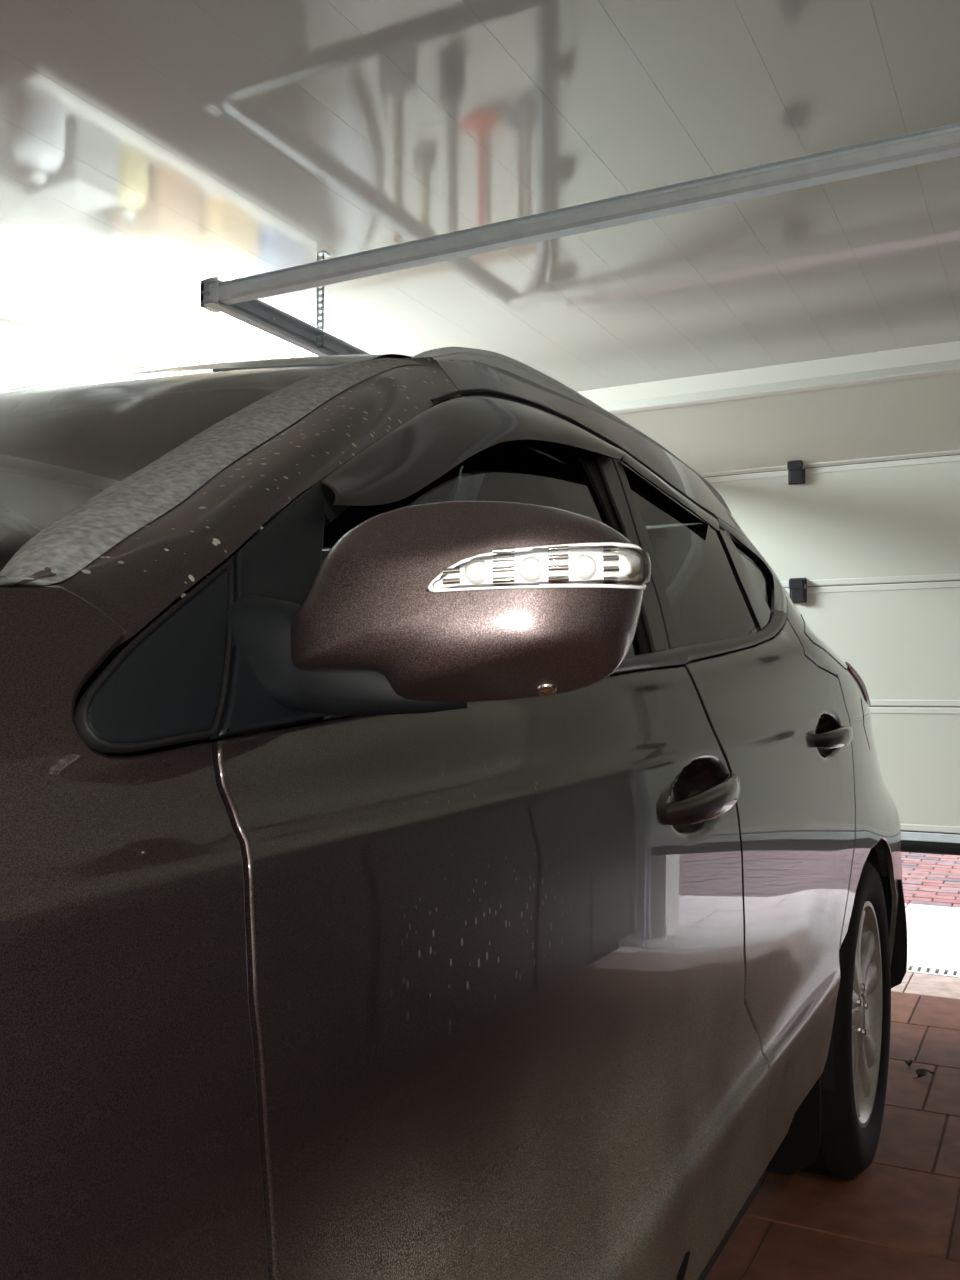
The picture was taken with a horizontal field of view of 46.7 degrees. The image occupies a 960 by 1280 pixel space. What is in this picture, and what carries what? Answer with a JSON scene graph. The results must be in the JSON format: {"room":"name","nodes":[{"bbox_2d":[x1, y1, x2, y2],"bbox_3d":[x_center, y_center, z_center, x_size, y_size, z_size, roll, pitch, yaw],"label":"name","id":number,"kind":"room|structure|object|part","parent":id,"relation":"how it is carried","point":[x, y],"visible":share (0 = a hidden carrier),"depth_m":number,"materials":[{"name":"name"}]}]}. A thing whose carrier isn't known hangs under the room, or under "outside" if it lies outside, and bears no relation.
{"room":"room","nodes":[
{"label":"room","id":0,"kind":"room"},
{"bbox_2d":[0,321,186,597],"bbox_3d":[-2.692,-0.090,2.902,0.150,2.620,7.550,-1,-3,27],"label":"wall","id":1,"kind":"structure","parent":0,"point":[26,357],"depth_m":4.53,"materials":[{"name":"grey paint"}]},
{"bbox_2d":[0,0,959,391],"bbox_3d":[-0.331,-1.385,1.702,5.200,0.060,7.200,-1,-3,27],"label":"ceiling","id":2,"kind":"structure","parent":0,"point":[162,147],"depth_m":3.02,"materials":[{"name":"grey"}]},
{"bbox_3d":[-2.234,-1.317,2.690,0.250,0.012,7.200,-1,-3,27],"label":"panel","id":3,"kind":"part","parent":2,"relation":"part of","materials":[{"name":"grey laminate"}]},
{"bbox_3d":[-2.455,-1.311,2.806,0.250,0.012,7.200,-1,-3,27],"label":"panel","id":4,"kind":"part","parent":2,"relation":"part of","materials":[{"name":"grey laminate"}]},
{"bbox_3d":[-2.012,-1.322,2.575,0.250,0.012,7.200,-1,-3,27],"label":"panel","id":5,"kind":"part","parent":2,"relation":"part of","materials":[{"name":"grey laminate"}]},
{"bbox_2d":[46,278,300,364],"bbox_3d":[-1.111,-1.185,4.356,0.380,0.100,1.160,-1,-3,27],"label":"ceiling light","id":6,"kind":"object","parent":2,"relation":"attached to","point":[125,310],"visible":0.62,"depth_m":4.08,"materials":[{"name":"white plastic"}]},
{"bbox_3d":[-1.790,-1.327,2.460,0.250,0.012,7.200,-1,-3,27],"label":"panel","id":7,"kind":"part","parent":2,"relation":"part of","materials":[{"name":"grey laminate"}]},
{"bbox_3d":[-1.568,-1.332,2.344,0.250,0.012,7.200,-1,-3,27],"label":"panel","id":8,"kind":"part","parent":2,"relation":"part of","materials":[{"name":"grey laminate"}]},
{"bbox_3d":[-1.347,-1.337,2.229,0.250,0.012,7.200,-1,-3,27],"label":"panel","id":9,"kind":"part","parent":2,"relation":"part of","materials":[{"name":"grey laminate"}]},
{"bbox_3d":[-1.125,-1.343,2.114,0.250,0.012,7.200,-1,-3,27],"label":"panel","id":10,"kind":"part","parent":2,"relation":"part of","materials":[{"name":"grey laminate"}]},
{"bbox_3d":[-0.903,-1.348,1.998,0.250,0.012,7.200,-1,-3,27],"label":"panel","id":11,"kind":"part","parent":2,"relation":"part of","materials":[{"name":"grey laminate"}]},
{"bbox_3d":[-0.681,-1.353,1.883,0.250,0.012,7.200,-1,-3,27],"label":"panel","id":12,"kind":"part","parent":2,"relation":"part of","materials":[{"name":"white paint"}]},
{"bbox_3d":[-0.460,-1.358,1.768,0.250,0.012,7.200,-1,-3,27],"label":"panel","id":13,"kind":"part","parent":2,"relation":"part of","materials":[{"name":"grey laminate"}]},
{"bbox_2d":[200,122,959,355],"bbox_3d":[1.115,-0.035,3.453,3.125,2.479,2.346,-1,-3,27],"label":"door track","id":14,"kind":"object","parent":2,"relation":"hanging from","point":[237,299],"depth_m":2.70,"materials":[{"name":"silver metal"}]},
{"bbox_3d":[-0.229,0.128,4.146,0.034,2.216,2.346,-1,-3,27],"label":"track rail","id":15,"kind":"part","parent":14,"relation":"part of","materials":[{"name":"silver metal"}]},
{"bbox_3d":[-0.238,-1.363,1.652,0.250,0.012,7.200,-1,-3,27],"label":"panel","id":16,"kind":"part","parent":2,"relation":"part of","materials":[{"name":"white paint"}]},
{"bbox_3d":[-0.016,-1.368,1.537,0.250,0.012,7.200,-1,-3,27],"label":"panel","id":17,"kind":"part","parent":2,"relation":"part of","materials":[{"name":"grey laminate"}]},
{"bbox_3d":[0.206,-1.374,1.422,0.250,0.012,7.200,-1,-3,27],"label":"panel","id":18,"kind":"part","parent":2,"relation":"part of","materials":[{"name":"grey laminate"}]},
{"bbox_3d":[0.427,-1.379,1.306,0.250,0.012,7.200,-1,-3,27],"label":"panel","id":19,"kind":"part","parent":2,"relation":"part of","materials":[{"name":"grey laminate"}]},
{"bbox_2d":[578,341,959,404],"bbox_3d":[1.377,0.001,4.925,5.200,2.620,0.200,-1,-3,27],"label":"wall","id":20,"kind":"structure","parent":0,"point":[947,351],"depth_m":4.89,"materials":[{"name":"white paint"}]},
{"bbox_2d":[599,359,959,855],"bbox_3d":[1.577,-0.080,4.316,3.020,1.842,0.483,-1,-3,27],"label":"garage door","id":21,"kind":"structure","parent":20,"relation":"in","point":[847,485],"depth_m":4.48,"materials":[{"name":"white painted metal"},{"name":"black rubber"}]},
{"bbox_3d":[1.571,-0.870,4.340,3.020,0.036,0.497,-1,-30,27],"label":"door panel","id":22,"kind":"part","parent":21,"relation":"part of","materials":[{"name":"white metal"}]},
{"bbox_3d":[1.678,-0.479,4.528,3.020,0.498,0.036,-1,-3,27],"label":"door panel","id":23,"kind":"part","parent":21,"relation":"part of","materials":[{"name":"white metal"}]},
{"bbox_3d":[1.678,0.020,4.505,3.020,0.495,0.036,-1,-3,27],"label":"door panel","id":24,"kind":"part","parent":21,"relation":"part of","materials":[{"name":"white metal"}]},
{"bbox_3d":[1.678,0.516,4.483,3.020,0.492,0.036,-1,-3,27],"label":"door panel","id":25,"kind":"part","parent":21,"relation":"part of","materials":[{"name":"white metal"}]},
{"bbox_3d":[1.677,0.784,4.469,3.020,0.035,0.036,-1,-3,27],"label":"rail","id":26,"kind":"part","parent":21,"relation":"part of","materials":[{"name":"metal"}]},
{"bbox_2d":[705,972,959,1279],"bbox_3d":[-0.060,1.150,1.424,5.832,0.664,7.160,-1,-3,27],"label":"floor","id":27,"kind":"structure","parent":0,"point":[899,1218],"depth_m":2.35,"materials":[{"name":"brown tile"}]},
{"bbox_2d":[0,347,906,1279],"bbox_3d":[-0.509,0.365,1.758,2.172,1.582,4.605,-1,-3,27],"label":"car","id":28,"kind":"object","parent":27,"relation":"on","point":[485,864],"visible":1,"depth_m":0.74,"materials":[{"name":"brown paint"}]},
{"bbox_2d":[0,576,40,579],"bbox_3d":[-1.241,0.062,0.364,1.718,0.289,1.265,-1,-3,27],"label":"hood","id":29,"kind":"object","parent":28,"relation":"attached to","point":[1,577],"depth_m":0.54,"materials":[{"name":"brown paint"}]},
{"bbox_3d":[-0.711,0.285,2.988,0.319,1.215,2.494,-1,-3,27],"label":"quarter panel","id":30,"kind":"part","parent":28,"relation":"part of","materials":[{"name":"brown metal"}]},
{"bbox_3d":[-0.828,-0.316,2.470,0.077,0.100,1.305,-1,-3,27],"label":"roof rail","id":31,"kind":"part","parent":28,"relation":"part of","materials":[{"name":"metal"}]},
{"bbox_3d":[-0.167,0.001,0.593,0.062,0.110,0.156,-1,-3,27],"label":"quarter trim","id":32,"kind":"part","parent":28,"relation":"part of","materials":[{"name":"black plastic"}]},
{"bbox_3d":[-0.822,-0.092,2.862,0.131,0.180,0.495,-1,-3,27],"label":"window trim","id":33,"kind":"part","parent":28,"relation":"part of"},
{"bbox_3d":[-0.189,-0.158,0.886,0.095,0.342,0.736,-1,-3,13],"label":"windshield molding","id":34,"kind":"part","parent":28,"relation":"part of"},
{"bbox_3d":[-0.329,0.359,2.864,0.560,0.520,0.320,-1,-3,27],"label":"backrest","id":35,"kind":"part","parent":28,"relation":"part of","materials":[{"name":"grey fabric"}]},
{"bbox_2d":[209,479,650,739],"bbox_3d":[-0.039,-0.036,0.661,0.309,0.184,0.226,-1,-3,27],"label":"mirror","id":36,"kind":"object","parent":28,"relation":"attached to","point":[404,618],"depth_m":0.57,"materials":[{"name":"brown plastic"}]},
{"bbox_3d":[0.145,0.377,1.090,0.044,0.711,1.195,-1,-3,27],"label":"door","id":37,"kind":"part","parent":28,"relation":"part of","materials":[{"name":"brown paint"}]},
{"bbox_3d":[0.078,0.028,0.999,0.016,0.070,0.739,-1,-3,27],"label":"belt molding","id":38,"kind":"part","parent":28,"relation":"part of","materials":[{"name":"grey"}]},
{"bbox_3d":[0.224,-0.341,1.924,0.061,0.100,1.306,-1,-3,29],"label":"roof rail","id":39,"kind":"part","parent":28,"relation":"part of","materials":[{"name":"grey"}]},
{"bbox_3d":[0.611,0.254,2.301,0.319,1.215,2.494,-1,-3,27],"label":"quarter panel","id":40,"kind":"part","parent":28,"relation":"part of","materials":[{"name":"brown paint"}]},
{"bbox_3d":[0.265,0.180,1.276,0.046,0.041,0.258,-1,-3,27],"label":"door handle","id":41,"kind":"part","parent":28,"relation":"part of","materials":[{"name":"brown paint"}]},
{"bbox_3d":[0.164,0.783,1.216,0.036,0.125,1.524,-1,-3,27],"label":"rocker panel","id":42,"kind":"part","parent":28,"relation":"part of","materials":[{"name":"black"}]},
{"bbox_3d":[0.396,-0.009,1.641,0.028,0.107,0.739,-1,-3,25],"label":"belt molding","id":43,"kind":"part","parent":28,"relation":"part of","materials":[{"name":"grey"}]},
{"bbox_3d":[0.557,-0.125,2.145,0.131,0.180,0.495,-1,-3,27],"label":"window trim","id":44,"kind":"part","parent":28,"relation":"part of","materials":[{"name":"black plastic"}]},
{"bbox_3d":[0.491,-0.109,2.060,0.077,0.155,0.324,-1,-3,13],"label":"quarter glass","id":45,"kind":"part","parent":28,"relation":"part of","materials":[{"name":"black glass"}]},
{"bbox_3d":[0.476,0.358,1.762,0.075,0.809,1.049,-1,-3,27],"label":"door","id":46,"kind":"part","parent":28,"relation":"part of","materials":[{"name":"brown paint"}]},
{"bbox_3d":[0.642,0.174,2.005,0.045,0.034,0.278,-1,-3,27],"label":"door handle","id":47,"kind":"part","parent":28,"relation":"part of","materials":[{"name":"brown paint"}]},
{"bbox_2d":[845,662,870,704],"bbox_3d":[0.926,0.108,2.729,0.058,0.108,0.704,-1,-3,19],"label":"tail lamp","id":48,"kind":"object","parent":28,"relation":"attached to","point":[862,697],"depth_m":2.50,"materials":[{"name":"red plastic"}]},
{"bbox_3d":[0.881,0.191,2.536,0.016,0.118,0.233,-1,-3,24],"label":"fuel door","id":49,"kind":"part","parent":28,"relation":"part of","materials":[{"name":"brown paint"}]},
{"bbox_2d":[905,1059,912,1067],"bbox_3d":[1.218,1.204,3.168,0.030,0.018,0.024,2,-3,-42],"label":"dry leaf","id":50,"kind":"object","parent":27,"relation":"on","point":[910,1061],"visible":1,"depth_m":3.17,"materials":[{"name":"brown plant"}]},
{"bbox_2d":[914,1069,933,1077],"bbox_3d":[1.228,1.200,3.080,0.059,0.018,0.048,-1,-3,16],"label":"dry leaf","id":51,"kind":"object","parent":27,"relation":"on","point":[920,1072],"visible":1,"depth_m":3.08,"materials":[{"name":"brown plant"}]},
{"bbox_2d":[906,964,959,977],"bbox_3d":[1.612,1.309,4.300,2.999,0.091,0.117,-1,-3,27],"label":"drain","id":52,"kind":"object","parent":27,"relation":"in","point":[913,969],"visible":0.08,"depth_m":4.25,"materials":[{"name":"grey"}]},
{"bbox_2d":[901,852,959,969],"bbox_3d":[14.931,2.555,28.595,60.000,0.402,55.332,-1,-3,27],"label":"driveway","id":53,"kind":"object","parent":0,"point":[930,882],"visible":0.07,"depth_m":5.46,"materials":[{"name":"paving brick"},{"name":"concrete"}]}
]}

